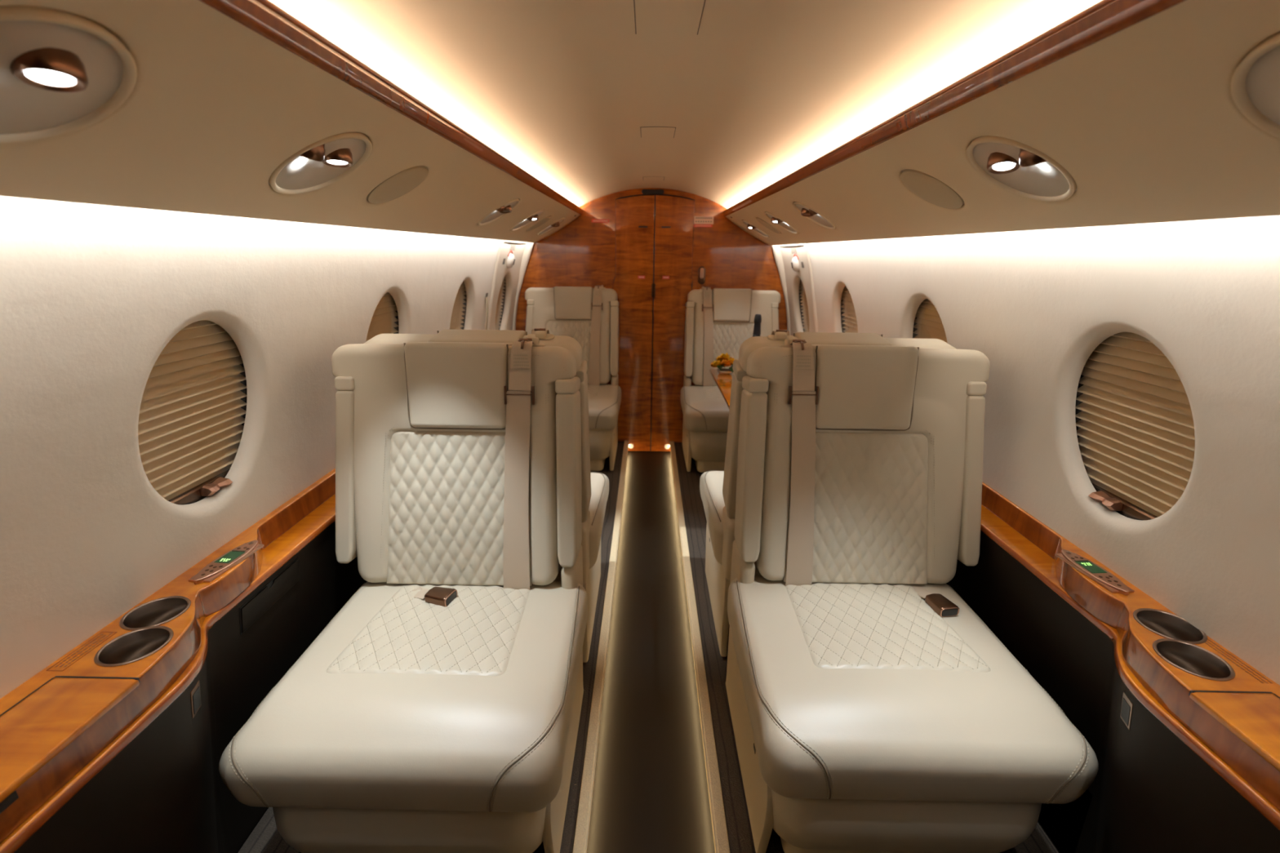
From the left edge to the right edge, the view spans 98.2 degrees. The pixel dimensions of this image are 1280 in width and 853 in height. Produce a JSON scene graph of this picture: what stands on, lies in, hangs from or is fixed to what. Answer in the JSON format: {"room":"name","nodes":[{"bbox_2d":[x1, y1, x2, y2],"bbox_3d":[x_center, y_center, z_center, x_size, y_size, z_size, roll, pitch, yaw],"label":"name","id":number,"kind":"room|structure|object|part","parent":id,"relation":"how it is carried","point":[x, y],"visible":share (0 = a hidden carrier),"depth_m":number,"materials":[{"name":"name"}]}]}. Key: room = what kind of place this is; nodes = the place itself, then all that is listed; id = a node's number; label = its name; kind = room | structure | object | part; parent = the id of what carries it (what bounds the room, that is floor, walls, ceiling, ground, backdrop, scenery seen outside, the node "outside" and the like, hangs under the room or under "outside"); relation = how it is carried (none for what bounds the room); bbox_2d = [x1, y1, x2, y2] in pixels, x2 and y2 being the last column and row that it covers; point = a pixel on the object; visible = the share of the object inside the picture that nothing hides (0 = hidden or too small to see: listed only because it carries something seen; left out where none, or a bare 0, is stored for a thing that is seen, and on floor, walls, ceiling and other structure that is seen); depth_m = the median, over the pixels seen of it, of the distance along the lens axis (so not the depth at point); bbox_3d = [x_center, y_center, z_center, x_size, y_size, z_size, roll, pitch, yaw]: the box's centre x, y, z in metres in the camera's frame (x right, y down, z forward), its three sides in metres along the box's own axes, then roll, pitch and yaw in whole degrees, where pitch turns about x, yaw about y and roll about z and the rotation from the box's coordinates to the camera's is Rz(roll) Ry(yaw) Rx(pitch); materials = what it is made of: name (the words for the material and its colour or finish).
{"room":"aircraft cabin","nodes":[
{"label":"aircraft cabin","id":0,"kind":"room"},
{"bbox_2d":[0,182,501,698],"bbox_3d":[-0.886,-0.118,1.244,0.175,0.840,4.120,1,17,1],"label":"wall","id":1,"kind":"structure","parent":0,"point":[91,295],"depth_m":0.99,"materials":[{"name":"plastic"}]},
{"bbox_2d":[137,320,247,504],"bbox_3d":[-0.972,-0.035,1.177,0.164,0.559,0.480,1,17,1],"label":"window shade","id":2,"kind":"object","parent":1,"relation":"in","point":[192,415],"depth_m":1.20,"materials":[{"name":"beige"}]},
{"bbox_3d":[-0.995,0.149,1.235,0.026,0.029,0.352,1,17,1],"label":"shade rail","id":3,"kind":"part","parent":2,"relation":"part of","materials":[{"name":"brown metal"}]},
{"bbox_2d":[0,0,580,242],"bbox_3d":[-0.593,-0.628,1.443,0.332,0.208,4.812,1,17,1],"label":"panel","id":4,"kind":"object","parent":1,"relation":"attached to","point":[215,105],"visible":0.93,"depth_m":0.77,"materials":[{"name":"beige plastic"}]},
{"bbox_2d":[0,5,137,144],"bbox_3d":[-0.587,-0.335,0.517,0.171,0.125,0.196,1,17,1],"label":"light","id":5,"kind":"object","parent":4,"relation":"attached to","point":[62,73],"visible":0.98,"depth_m":0.54,"materials":[{"name":"beige plastic"}]},
{"bbox_2d":[268,132,372,195],"bbox_3d":[-0.580,-0.488,1.006,0.171,0.125,0.196,1,17,1],"label":"light","id":6,"kind":"object","parent":4,"relation":"attached to","point":[324,162],"visible":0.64,"depth_m":1.00,"materials":[{"name":"beige plastic"}]},
{"bbox_2d":[366,165,427,203],"bbox_3d":[-0.576,-0.576,1.316,0.139,0.086,0.155,1,17,1],"label":"speaker cover","id":7,"kind":"object","parent":4,"relation":"attached to","point":[400,184],"visible":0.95,"depth_m":1.30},
{"bbox_2d":[477,198,519,226],"bbox_3d":[-0.563,-0.863,2.198,0.171,0.125,0.196,1,17,1],"label":"light","id":8,"kind":"object","parent":4,"relation":"attached to","point":[506,208],"visible":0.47,"depth_m":2.20,"materials":[{"name":"beige"}]},
{"bbox_2d":[511,208,545,231],"bbox_3d":[-0.555,-1.030,2.733,0.171,0.125,0.196,1,17,1],"label":"light","id":9,"kind":"object","parent":4,"relation":"attached to","point":[535,216],"visible":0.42,"depth_m":2.74,"materials":[{"name":"beige"}]},
{"bbox_3d":[-0.558,-1.035,2.734,0.156,0.116,0.172,1,17,1],"label":"lamp shade","id":10,"kind":"part","parent":9,"relation":"part of","materials":[{"name":"silver metal"}]},
{"bbox_2d":[527,215,551,231],"bbox_3d":[-0.551,-1.112,3.024,0.139,0.086,0.155,1,17,1],"label":"speaker cover","id":11,"kind":"object","parent":4,"relation":"attached to","point":[541,222],"visible":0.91,"depth_m":3.01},
{"bbox_2d":[537,217,564,235],"bbox_3d":[-0.545,-1.237,3.391,0.171,0.125,0.196,1,17,1],"label":"light","id":12,"kind":"object","parent":4,"relation":"attached to","point":[557,224],"visible":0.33,"depth_m":3.40,"materials":[{"name":"beige plastic"}]},
{"bbox_3d":[-0.548,-1.242,3.392,0.156,0.116,0.172,1,17,1],"label":"lamp shade","id":13,"kind":"part","parent":12,"relation":"part of","materials":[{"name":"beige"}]},
{"bbox_2d":[365,292,399,342],"bbox_3d":[-0.960,-0.288,1.983,0.164,0.559,0.480,1,17,1],"label":"window","id":14,"kind":"structure","parent":1,"relation":"in","point":[384,320],"depth_m":2.02,"materials":[{"name":"beige"}]},
{"bbox_2d":[449,281,466,329],"bbox_3d":[-0.949,-0.535,2.771,0.164,0.559,0.480,1,17,1],"label":"window","id":15,"kind":"structure","parent":1,"relation":"in","point":[459,311],"depth_m":2.85,"materials":[{"name":"beige"}]},
{"bbox_2d":[484,293,488,329],"bbox_3d":[-0.886,-0.573,3.151,0.059,0.366,0.044,1,17,1],"label":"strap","id":16,"kind":"object","parent":1,"relation":"attached to","point":[486,294],"visible":0.52,"depth_m":3.12,"materials":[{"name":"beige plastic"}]},
{"bbox_2d":[487,240,533,330],"bbox_3d":[-0.830,-0.841,3.550,0.221,0.840,0.722,1,17,1],"label":"door","id":17,"kind":"structure","parent":1,"relation":"in","point":[513,258],"depth_m":3.63,"materials":[{"name":"beige plastic"}]},
{"bbox_2d":[495,276,506,329],"bbox_3d":[-0.937,-0.783,3.562,0.164,0.559,0.480,1,17,1],"label":"window","id":18,"kind":"structure","parent":17,"relation":"attached to","point":[500,302],"depth_m":3.69,"materials":[{"name":"beige plastic"}]},
{"bbox_3d":[-0.802,-1.026,3.427,0.053,0.091,0.092,1,17,1],"label":"handle","id":19,"kind":"part","parent":17,"relation":"part of","materials":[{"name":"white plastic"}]},
{"bbox_2d":[238,441,624,852],"bbox_3d":[-0.550,0.886,1.932,0.794,0.120,4.840,1,17,1],"label":"floor","id":20,"kind":"structure","parent":0,"point":[265,837],"depth_m":1.68,"materials":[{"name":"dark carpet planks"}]},
{"bbox_2d":[0,468,367,852],"bbox_3d":[-0.864,0.473,1.807,0.187,0.736,4.840,1,17,1],"label":"console","id":21,"kind":"object","parent":20,"relation":"on","point":[117,744],"visible":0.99,"depth_m":0.98,"materials":[{"name":"brown wood"}]},
{"bbox_3d":[-0.859,0.587,0.274,0.132,0.013,1.247,1,17,1],"label":"lid","id":22,"kind":"part","parent":21,"relation":"part of","materials":[{"name":"brown wood"}]},
{"bbox_2d":[190,680,201,718],"bbox_3d":[-0.807,0.495,1.005,0.022,0.059,0.032,1,17,1],"label":"power outlet","id":23,"kind":"object","parent":21,"relation":"attached to","point":[196,686],"depth_m":1.00,"materials":[{"name":"grey metal"}]},
{"bbox_2d":[192,686,200,714],"bbox_3d":[-0.805,0.497,1.006,0.008,0.042,0.026,-4,18,-15],"label":"socket","id":24,"kind":"object","parent":21,"relation":"attached to","point":[196,690],"depth_m":1.00,"materials":[{"name":"black plastic"}]},
{"bbox_3d":[-0.884,0.289,1.189,0.051,0.010,0.166,1,17,1],"label":"control panel","id":25,"kind":"part","parent":21,"relation":"part of","materials":[{"name":"orange metal"}]},
{"bbox_3d":[-0.884,0.291,1.190,0.047,0.005,0.148,2,17,5],"label":"panel","id":26,"kind":"part","parent":21,"relation":"part of","materials":[{"name":"orange metal"}]},
{"bbox_2d":[231,549,245,551],"bbox_3d":[-0.881,0.274,1.218,0.030,0.002,0.004,2,17,5],"label":"hood","id":27,"kind":"object","parent":21,"relation":"attached to","point":[233,550],"depth_m":1.22,"materials":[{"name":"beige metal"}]},
{"bbox_3d":[-0.873,0.397,1.314,0.014,0.063,0.206,1,17,1],"label":"drawer","id":28,"kind":"part","parent":21,"relation":"part of","materials":[{"name":"black wood"}]},
{"bbox_2d":[218,337,587,852],"bbox_3d":[-0.489,0.404,1.336,0.685,1.153,0.736,1,17,1],"label":"seat","id":29,"kind":"object","parent":20,"relation":"on","point":[438,709],"visible":1,"depth_m":1.38,"materials":[{"name":"beige leather"}]},
{"bbox_3d":[-0.783,0.134,1.519,0.083,0.486,0.172,1,17,1],"label":"armrest","id":30,"kind":"part","parent":29,"relation":"part of","materials":[{"name":"leather"}]},
{"bbox_2d":[218,579,587,813],"bbox_3d":[-0.479,0.592,1.333,0.660,0.182,0.610,1,17,1],"label":"cushion","id":31,"kind":"object","parent":29,"relation":"on","point":[406,701],"depth_m":1.13,"materials":[{"name":"leather"}]},
{"bbox_3d":[-0.492,0.111,1.520,0.629,0.663,0.203,1,17,1],"label":"backrest","id":32,"kind":"part","parent":29,"relation":"part of","materials":[{"name":"leather"}]},
{"bbox_2d":[510,354,529,369],"bbox_3d":[-0.303,-0.163,1.399,0.050,0.037,0.005,1,17,1],"label":"print","id":33,"kind":"object","parent":29,"relation":"attached to","point":[517,362],"depth_m":1.40,"materials":[{"name":"beige"}]},
{"bbox_3d":[-0.194,0.142,1.513,0.053,0.486,0.172,1,17,1],"label":"armrest","id":34,"kind":"part","parent":29,"relation":"part of","materials":[{"name":"leather"}]},
{"bbox_2d":[364,328,608,662],"bbox_3d":[-0.478,0.179,2.053,0.685,1.153,0.736,1,17,1],"label":"seat","id":35,"kind":"object","parent":20,"relation":"on","point":[594,486],"visible":0.13,"depth_m":1.71,"materials":[{"name":"leather"}]},
{"bbox_3d":[-0.489,0.044,1.734,0.629,0.663,0.203,1,17,1],"label":"backrest","id":36,"kind":"part","parent":35,"relation":"part of","materials":[{"name":"leather"}]},
{"bbox_2d":[558,472,608,572],"bbox_3d":[-0.467,0.332,2.162,0.660,0.182,0.610,1,17,1],"label":"cushion","id":37,"kind":"object","parent":35,"relation":"on","point":[599,482],"depth_m":2.02,"materials":[{"name":"leather"}]},
{"bbox_3d":[-0.190,0.068,1.750,0.053,0.486,0.172,1,17,1],"label":"armrest","id":38,"kind":"part","parent":35,"relation":"part of","materials":[{"name":"leather"}]},
{"bbox_2d":[524,284,621,471],"bbox_3d":[-0.472,-0.331,3.678,0.685,1.153,0.736,1,17,1],"label":"seat","id":39,"kind":"object","parent":20,"relation":"on","point":[588,315],"visible":0.53,"depth_m":3.77,"materials":[{"name":"leather"}]},
{"bbox_3d":[-0.767,-0.602,3.861,0.083,0.486,0.172,1,17,1],"label":"armrest","id":40,"kind":"part","parent":39,"relation":"part of","materials":[{"name":"leather"}]},
{"bbox_3d":[-0.475,-0.624,3.863,0.629,0.663,0.203,1,17,1],"label":"backrest","id":41,"kind":"part","parent":39,"relation":"part of","materials":[{"name":"leather"}]},
{"bbox_3d":[-0.469,0.100,3.806,0.470,0.240,0.520,1,17,1],"label":"seat","id":42,"kind":"part","parent":39,"relation":"part of","materials":[{"name":"beige leather"}]},
{"bbox_2d":[587,384,621,430],"bbox_3d":[-0.463,-0.143,3.675,0.660,0.182,0.610,1,17,1],"label":"cushion","id":43,"kind":"object","parent":39,"relation":"on","point":[604,400],"depth_m":3.43,"materials":[{"name":"leather"}]},
{"bbox_3d":[-0.177,-0.593,3.855,0.053,0.486,0.172,1,17,1],"label":"armrest","id":44,"kind":"part","parent":39,"relation":"part of","materials":[{"name":"leather"}]},
{"bbox_2d":[586,450,715,852],"bbox_3d":[0.035,0.933,1.938,0.330,0.040,4.840,1,17,1],"label":"floor","id":45,"kind":"structure","parent":0,"point":[651,792],"depth_m":1.87,"materials":[{"name":"black carpet"}]},
{"bbox_2d":[669,441,729,852],"bbox_3d":[0.207,0.874,1.917,0.032,0.086,4.840,1,17,1],"label":"trim","id":46,"kind":"structure","parent":45,"relation":"attached to","point":[721,841],"depth_m":1.79,"materials":[{"name":"plastic"}]},
{"bbox_2d":[515,187,786,451],"bbox_3d":[0.080,-0.692,3.990,2.011,1.932,0.050,1,17,1],"label":"wall","id":47,"kind":"structure","parent":0,"point":[581,253],"depth_m":3.81,"materials":[{"name":"brown wood"}]},
{"bbox_2d":[200,0,583,215],"bbox_3d":[-0.460,-0.720,1.427,0.093,0.036,4.840,1,17,1],"label":"trim","id":48,"kind":"structure","parent":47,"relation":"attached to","point":[265,18],"depth_m":0.82,"materials":[{"name":"brown wood"}]},
{"bbox_2d":[572,440,628,852],"bbox_3d":[-0.136,0.869,1.920,0.032,0.086,4.840,1,17,1],"label":"trim","id":49,"kind":"structure","parent":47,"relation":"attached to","point":[583,821],"depth_m":1.78,"materials":[{"name":"plastic"}]},
{"bbox_2d":[591,218,609,222],"bbox_3d":[-0.267,-1.391,3.747,0.120,0.022,0.005,1,17,1],"label":"sign","id":50,"kind":"object","parent":47,"relation":"attached to","point":[593,220],"visible":1,"depth_m":3.75,"materials":[{"name":"red plastic"}]},
{"bbox_2d":[641,189,663,194],"bbox_3d":[0.085,-1.563,3.687,0.148,0.030,0.008,1,17,1],"label":"air slot","id":51,"kind":"object","parent":47,"relation":"attached to","point":[643,191],"visible":1,"depth_m":3.68,"materials":[{"name":"black plastic"}]},
{"bbox_2d":[612,194,694,451],"bbox_3d":[0.082,-0.680,3.957,0.561,1.821,0.027,1,17,1],"label":"door","id":52,"kind":"structure","parent":47,"relation":"in","point":[639,289],"depth_m":3.91,"materials":[{"name":"brown wood"}]},
{"bbox_2d":[628,443,633,448],"bbox_3d":[-0.069,0.150,4.212,0.040,0.040,0.011,1,17,1],"label":"floor light","id":53,"kind":"object","parent":52,"relation":"attached to","point":[630,446],"visible":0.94,"depth_m":4.21,"materials":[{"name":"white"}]},
{"bbox_3d":[0.094,-0.950,3.864,0.026,0.100,0.012,1,17,1],"label":"pull handle","id":54,"kind":"part","parent":52,"relation":"part of","materials":[{"name":"brown metal"}]},
{"bbox_2d":[664,444,670,448],"bbox_3d":[0.207,0.154,4.209,0.040,0.040,0.011,1,17,1],"label":"floor light","id":55,"kind":"object","parent":52,"relation":"attached to","point":[667,446],"visible":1,"depth_m":4.21,"materials":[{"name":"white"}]},
{"bbox_2d":[697,266,706,284],"bbox_3d":[0.428,-1.048,3.839,0.052,0.120,0.015,1,17,1],"label":"oval latch","id":56,"kind":"object","parent":47,"relation":"attached to","point":[701,271],"visible":1,"depth_m":3.83,"materials":[{"name":"brown metal"}]},
{"bbox_3d":[0.428,-1.060,3.833,0.026,0.072,0.010,1,17,1],"label":"lever","id":57,"kind":"part","parent":56,"relation":"part of","materials":[{"name":"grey metal"}]},
{"bbox_2d":[693,216,713,226],"bbox_3d":[0.429,-1.383,3.740,0.135,0.070,0.005,1,17,1],"label":"sign","id":58,"kind":"object","parent":47,"relation":"attached to","point":[708,221],"visible":1,"depth_m":3.74,"materials":[{"name":"beige plastic"}]},
{"bbox_2d":[695,217,711,222],"bbox_3d":[0.429,-1.393,3.734,0.109,0.029,0.001,1,17,1],"label":"print","id":59,"kind":"object","parent":58,"relation":"on","point":[697,219],"depth_m":3.73,"materials":[{"name":"grey plastic"}]},
{"bbox_2d":[106,0,1266,208],"bbox_3d":[0.054,-0.758,1.407,1.280,0.218,4.840,1,17,1],"label":"ceiling","id":60,"kind":"structure","parent":0,"point":[564,91],"depth_m":1.15,"materials":[{"name":"beige"}]},
{"bbox_2d":[642,176,664,180],"bbox_3d":[0.079,-1.435,3.207,0.123,0.004,0.166,1,17,1],"label":"access panel","id":61,"kind":"object","parent":60,"relation":"attached to","point":[645,178],"visible":1,"depth_m":3.19,"materials":[{"name":"brown plastic"}]},
{"bbox_2d":[640,126,675,137],"bbox_3d":[0.063,-1.050,1.978,0.122,0.003,0.181,1,17,1],"label":"access panel","id":62,"kind":"object","parent":60,"relation":"attached to","point":[646,131],"visible":1,"depth_m":1.97,"materials":[{"name":"brown plastic"}]},
{"bbox_2d":[633,0,705,34],"bbox_3d":[0.049,-0.700,0.862,0.122,0.003,0.471,1,17,1],"label":"access panel","id":63,"kind":"object","parent":60,"relation":"attached to","point":[651,16],"visible":1,"depth_m":1.00,"materials":[{"name":"brown plastic"}]},
{"bbox_2d":[674,442,1058,852],"bbox_3d":[0.620,0.903,1.920,0.794,0.120,4.840,1,17,1],"label":"floor","id":64,"kind":"structure","parent":0,"point":[740,839],"depth_m":1.78,"materials":[{"name":"carpet"}]},
{"bbox_2d":[680,286,780,472],"bbox_3d":[0.624,-0.315,3.667,0.685,1.153,0.736,1,17,1],"label":"seat","id":65,"kind":"object","parent":64,"relation":"on","point":[717,321],"visible":0.58,"depth_m":3.75,"materials":[{"name":"leather"}]},
{"bbox_3d":[0.341,-0.585,3.850,0.053,0.486,0.172,1,17,1],"label":"armrest","id":66,"kind":"part","parent":65,"relation":"part of","materials":[{"name":"leather"}]},
{"bbox_2d":[680,385,728,432],"bbox_3d":[0.609,-0.128,3.665,0.660,0.182,0.610,1,17,1],"label":"cushion","id":67,"kind":"object","parent":65,"relation":"on","point":[704,409],"depth_m":3.41,"materials":[{"name":"leather"}]},
{"bbox_3d":[0.611,0.115,3.795,0.470,0.240,0.520,1,17,1],"label":"seat","id":68,"kind":"part","parent":65,"relation":"part of","materials":[{"name":"beige leather"}]},
{"bbox_3d":[0.639,-0.608,3.852,0.629,0.663,0.203,1,17,1],"label":"backrest","id":69,"kind":"part","parent":65,"relation":"part of","materials":[{"name":"leather"}]},
{"bbox_3d":[0.930,-0.577,3.844,0.083,0.486,0.172,1,17,1],"label":"armrest","id":70,"kind":"part","parent":65,"relation":"part of","materials":[{"name":"leather"}]},
{"bbox_2d":[699,329,956,657],"bbox_3d":[0.603,0.182,2.082,0.685,1.153,0.736,1,17,1],"label":"seat","id":71,"kind":"object","parent":64,"relation":"on","point":[717,489],"visible":0.19,"depth_m":1.80,"materials":[{"name":"leather"}]},
{"bbox_2d":[699,471,757,568],"bbox_3d":[0.589,0.335,2.192,0.660,0.182,0.610,1,17,1],"label":"cushion","id":72,"kind":"object","parent":71,"relation":"on","point":[711,482],"depth_m":2.08,"materials":[{"name":"leather"}]},
{"bbox_3d":[0.312,0.062,1.785,0.053,0.486,0.172,1,17,1],"label":"armrest","id":73,"kind":"part","parent":71,"relation":"part of","materials":[{"name":"leather"}]},
{"bbox_3d":[0.611,0.048,1.763,0.629,0.663,0.203,1,17,1],"label":"backrest","id":74,"kind":"part","parent":71,"relation":"part of","materials":[{"name":"leather"}]},
{"bbox_2d":[725,338,1098,852],"bbox_3d":[0.592,0.407,1.365,0.685,1.153,0.736,1,17,1],"label":"seat","id":75,"kind":"object","parent":64,"relation":"on","point":[873,709],"visible":1,"depth_m":1.39,"materials":[{"name":"beige leather"}]},
{"bbox_3d":[0.309,0.137,1.548,0.053,0.486,0.172,1,17,1],"label":"armrest","id":76,"kind":"part","parent":75,"relation":"part of","materials":[{"name":"leather"}]},
{"bbox_2d":[794,355,813,369],"bbox_3d":[0.424,-0.165,1.432,0.050,0.037,0.005,1,17,1],"label":"print","id":77,"kind":"object","parent":75,"relation":"attached to","point":[801,362],"depth_m":1.43,"materials":[{"name":"beige"}]},
{"bbox_3d":[0.579,0.838,1.493,0.470,0.240,0.520,1,17,1],"label":"seat","id":78,"kind":"part","parent":75,"relation":"part of","materials":[{"name":"beige leather"}]},
{"bbox_3d":[0.608,0.115,1.549,0.629,0.663,0.203,1,17,1],"label":"backrest","id":79,"kind":"part","parent":75,"relation":"part of","materials":[{"name":"leather"}]},
{"bbox_2d":[727,575,1098,804],"bbox_3d":[0.577,0.595,1.363,0.660,0.182,0.610,1,17,1],"label":"cushion","id":80,"kind":"object","parent":75,"relation":"on","point":[862,691],"depth_m":1.16,"materials":[{"name":"leather"}]},
{"bbox_3d":[0.898,0.146,1.542,0.083,0.486,0.172,1,17,1],"label":"armrest","id":81,"kind":"part","parent":75,"relation":"part of","materials":[{"name":"leather"}]},
{"bbox_2d":[946,481,1279,852],"bbox_3d":[0.950,0.500,1.788,0.175,0.736,4.840,1,17,1],"label":"console","id":82,"kind":"object","parent":64,"relation":"on","point":[1183,733],"visible":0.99,"depth_m":1.02,"materials":[{"name":"brown wood"}]},
{"bbox_2d":[709,368,733,408],"bbox_3d":[0.720,-0.198,2.946,0.610,0.043,0.840,1,17,1],"label":"folding table","id":83,"kind":"object","parent":82,"relation":"on","point":[723,382],"visible":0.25,"depth_m":2.98,"materials":[{"name":"brown wood"}]},
{"bbox_2d":[710,352,736,374],"bbox_3d":[0.492,-0.364,3.199,0.170,0.118,0.168,1,17,1],"label":"flower arrangement","id":84,"kind":"object","parent":83,"relation":"on","point":[724,360],"visible":0.95,"depth_m":3.17,"materials":[{"name":"plant"}]},
{"bbox_2d":[717,368,731,374],"bbox_3d":[0.491,-0.319,3.216,0.086,0.021,0.086,1,17,1],"label":"bowl","id":85,"kind":"object","parent":83,"relation":"on","point":[721,371],"depth_m":3.19,"materials":[{"name":"white plastic"}]},
{"bbox_2d":[752,314,761,337],"bbox_3d":[0.652,-0.457,3.117,0.086,0.347,0.086,1,17,1],"label":"monitor","id":86,"kind":"object","parent":83,"relation":"on","point":[757,318],"visible":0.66,"depth_m":3.07,"materials":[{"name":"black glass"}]},
{"bbox_2d":[1074,560,1088,561],"bbox_3d":[0.970,0.295,1.217,0.030,0.002,0.004,-1,17,-4],"label":"hood","id":87,"kind":"object","parent":82,"relation":"attached to","point":[1074,560],"depth_m":1.22,"materials":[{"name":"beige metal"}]},
{"bbox_3d":[0.972,0.310,1.189,0.051,0.010,0.166,1,17,1],"label":"control panel","id":88,"kind":"part","parent":82,"relation":"part of","materials":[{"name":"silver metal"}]},
{"bbox_3d":[0.972,0.312,1.190,0.047,0.005,0.148,-1,17,-4],"label":"panel","id":89,"kind":"part","parent":82,"relation":"part of","materials":[{"name":"orange metal"}]},
{"bbox_2d":[1120,697,1130,725],"bbox_3d":[0.881,0.517,1.004,0.008,0.042,0.026,6,18,16],"label":"socket","id":90,"kind":"object","parent":82,"relation":"attached to","point":[1125,702],"depth_m":1.00,"materials":[{"name":"black plastic"}]},
{"bbox_2d":[1120,692,1133,729],"bbox_3d":[0.883,0.515,1.003,0.022,0.059,0.032,1,17,1],"label":"power outlet","id":91,"kind":"object","parent":82,"relation":"attached to","point":[1126,698],"depth_m":1.00,"materials":[{"name":"beige metal"}]},
{"bbox_3d":[0.914,0.610,0.263,0.126,0.013,1.263,1,17,1],"label":"lid","id":92,"kind":"part","parent":82,"relation":"part of","materials":[{"name":"brown wood"}]},
{"bbox_2d":[806,188,1279,685],"bbox_3d":[0.973,-0.090,1.226,0.175,0.840,4.120,1,17,1],"label":"wall","id":93,"kind":"structure","parent":0,"point":[1037,304],"depth_m":1.10,"materials":[{"name":"plastic"}]},
{"bbox_2d":[771,243,817,336],"bbox_3d":[0.984,-0.814,3.532,0.221,0.840,0.722,1,17,1],"label":"door","id":94,"kind":"structure","parent":93,"relation":"in","point":[793,261],"depth_m":3.60,"materials":[{"name":"beige plastic"}]},
{"bbox_3d":[0.958,-1.000,3.409,0.053,0.091,0.092,1,17,1],"label":"handle","id":95,"kind":"part","parent":94,"relation":"part of","materials":[{"name":"white plastic"}]},
{"bbox_2d":[799,280,808,332],"bbox_3d":[1.090,-0.754,3.542,0.164,0.559,0.480,1,17,1],"label":"window","id":96,"kind":"structure","parent":94,"relation":"attached to","point":[804,311],"depth_m":3.66,"materials":[{"name":"beige"}]},
{"bbox_2d":[840,286,857,333],"bbox_3d":[1.078,-0.505,2.750,0.164,0.559,0.480,1,17,1],"label":"window","id":97,"kind":"structure","parent":93,"relation":"in","point":[848,317],"depth_m":2.82,"materials":[{"name":"beige"}]},
{"bbox_2d":[912,298,947,342],"bbox_3d":[1.066,-0.258,1.963,0.164,0.559,0.480,1,17,1],"label":"window","id":98,"kind":"structure","parent":93,"relation":"in","point":[928,324],"depth_m":2.00,"materials":[{"name":"beige"}]},
{"bbox_2d":[725,0,1279,245],"bbox_3d":[0.699,-0.609,1.430,0.332,0.208,4.812,1,17,1],"label":"panel","id":99,"kind":"object","parent":93,"relation":"attached to","point":[1147,124],"visible":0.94,"depth_m":0.78,"materials":[{"name":"beige plastic"}]},
{"bbox_2d":[742,219,768,237],"bbox_3d":[0.708,-1.218,3.378,0.171,0.125,0.196,1,17,1],"label":"light","id":100,"kind":"object","parent":99,"relation":"attached to","point":[750,226],"visible":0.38,"depth_m":3.39,"materials":[{"name":"beige plastic"}]},
{"bbox_3d":[0.711,-1.223,3.379,0.156,0.116,0.172,1,17,1],"label":"lamp shade","id":101,"kind":"part","parent":100,"relation":"part of","materials":[{"name":"beige plastic"}]},
{"bbox_2d":[756,217,781,234],"bbox_3d":[0.702,-1.093,3.011,0.139,0.086,0.155,1,17,1],"label":"speaker cover","id":102,"kind":"object","parent":99,"relation":"attached to","point":[762,222],"visible":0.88,"depth_m":3.00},
{"bbox_2d":[764,211,798,234],"bbox_3d":[0.698,-1.012,2.720,0.171,0.125,0.196,1,17,1],"label":"light","id":103,"kind":"object","parent":99,"relation":"attached to","point":[774,219],"visible":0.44,"depth_m":2.73,"materials":[{"name":"beige"}]},
{"bbox_3d":[0.701,-1.017,2.721,0.156,0.116,0.172,1,17,1],"label":"lamp shade","id":104,"kind":"part","parent":103,"relation":"part of","materials":[{"name":"beige"}]},
{"bbox_2d":[792,201,835,229],"bbox_3d":[0.690,-0.844,2.186,0.171,0.125,0.196,1,17,1],"label":"light","id":105,"kind":"object","parent":99,"relation":"attached to","point":[805,211],"visible":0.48,"depth_m":2.19,"materials":[{"name":"beige"}]},
{"bbox_3d":[0.694,-0.849,2.187,0.156,0.116,0.172,1,17,1],"label":"lamp shade","id":106,"kind":"part","parent":105,"relation":"part of","materials":[{"name":"beige"}]},
{"bbox_2d":[900,168,964,208],"bbox_3d":[0.677,-0.551,1.284,0.139,0.086,0.155,1,17,1],"label":"speaker cover","id":107,"kind":"object","parent":99,"relation":"attached to","point":[928,188],"visible":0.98,"depth_m":1.27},
{"bbox_2d":[722,0,1185,216],"bbox_3d":[0.567,-0.705,1.416,0.093,0.036,4.840,1,17,1],"label":"trim","id":108,"kind":"structure","parent":99,"relation":"attached to","point":[1104,19],"depth_m":0.79,"materials":[{"name":"brown wood"}]},
{"bbox_2d":[966,135,1076,201],"bbox_3d":[0.672,-0.465,0.976,0.171,0.125,0.196,1,17,1],"label":"light","id":109,"kind":"object","parent":99,"relation":"attached to","point":[1015,167],"visible":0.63,"depth_m":0.97,"materials":[{"name":"beige plastic"}]},
{"bbox_2d":[1231,31,1279,137],"bbox_3d":[0.665,-0.317,0.505,0.171,0.125,0.196,1,17,1],"label":"light","id":110,"kind":"object","parent":99,"relation":"attached to","point":[1255,82],"visible":1,"depth_m":0.56,"materials":[{"name":"beige plastic"}]},
{"bbox_3d":[0.669,-0.322,0.506,0.156,0.116,0.172,1,17,1],"label":"lamp shade","id":111,"kind":"part","parent":110,"relation":"part of","materials":[{"name":"beige plastic"}]},
{"bbox_2d":[1075,332,1195,520],"bbox_3d":[1.054,-0.005,1.157,0.164,0.559,0.480,1,17,1],"label":"window shade","id":112,"kind":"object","parent":93,"relation":"in","point":[1135,433],"depth_m":1.17,"materials":[{"name":"pleated fabric"},{"name":"plastic"},{"name":"glass"}]},
{"bbox_3d":[1.073,0.180,1.214,0.026,0.029,0.352,1,17,1],"label":"shade rail","id":113,"kind":"part","parent":112,"relation":"part of","materials":[{"name":"brown wood"}]}
]}

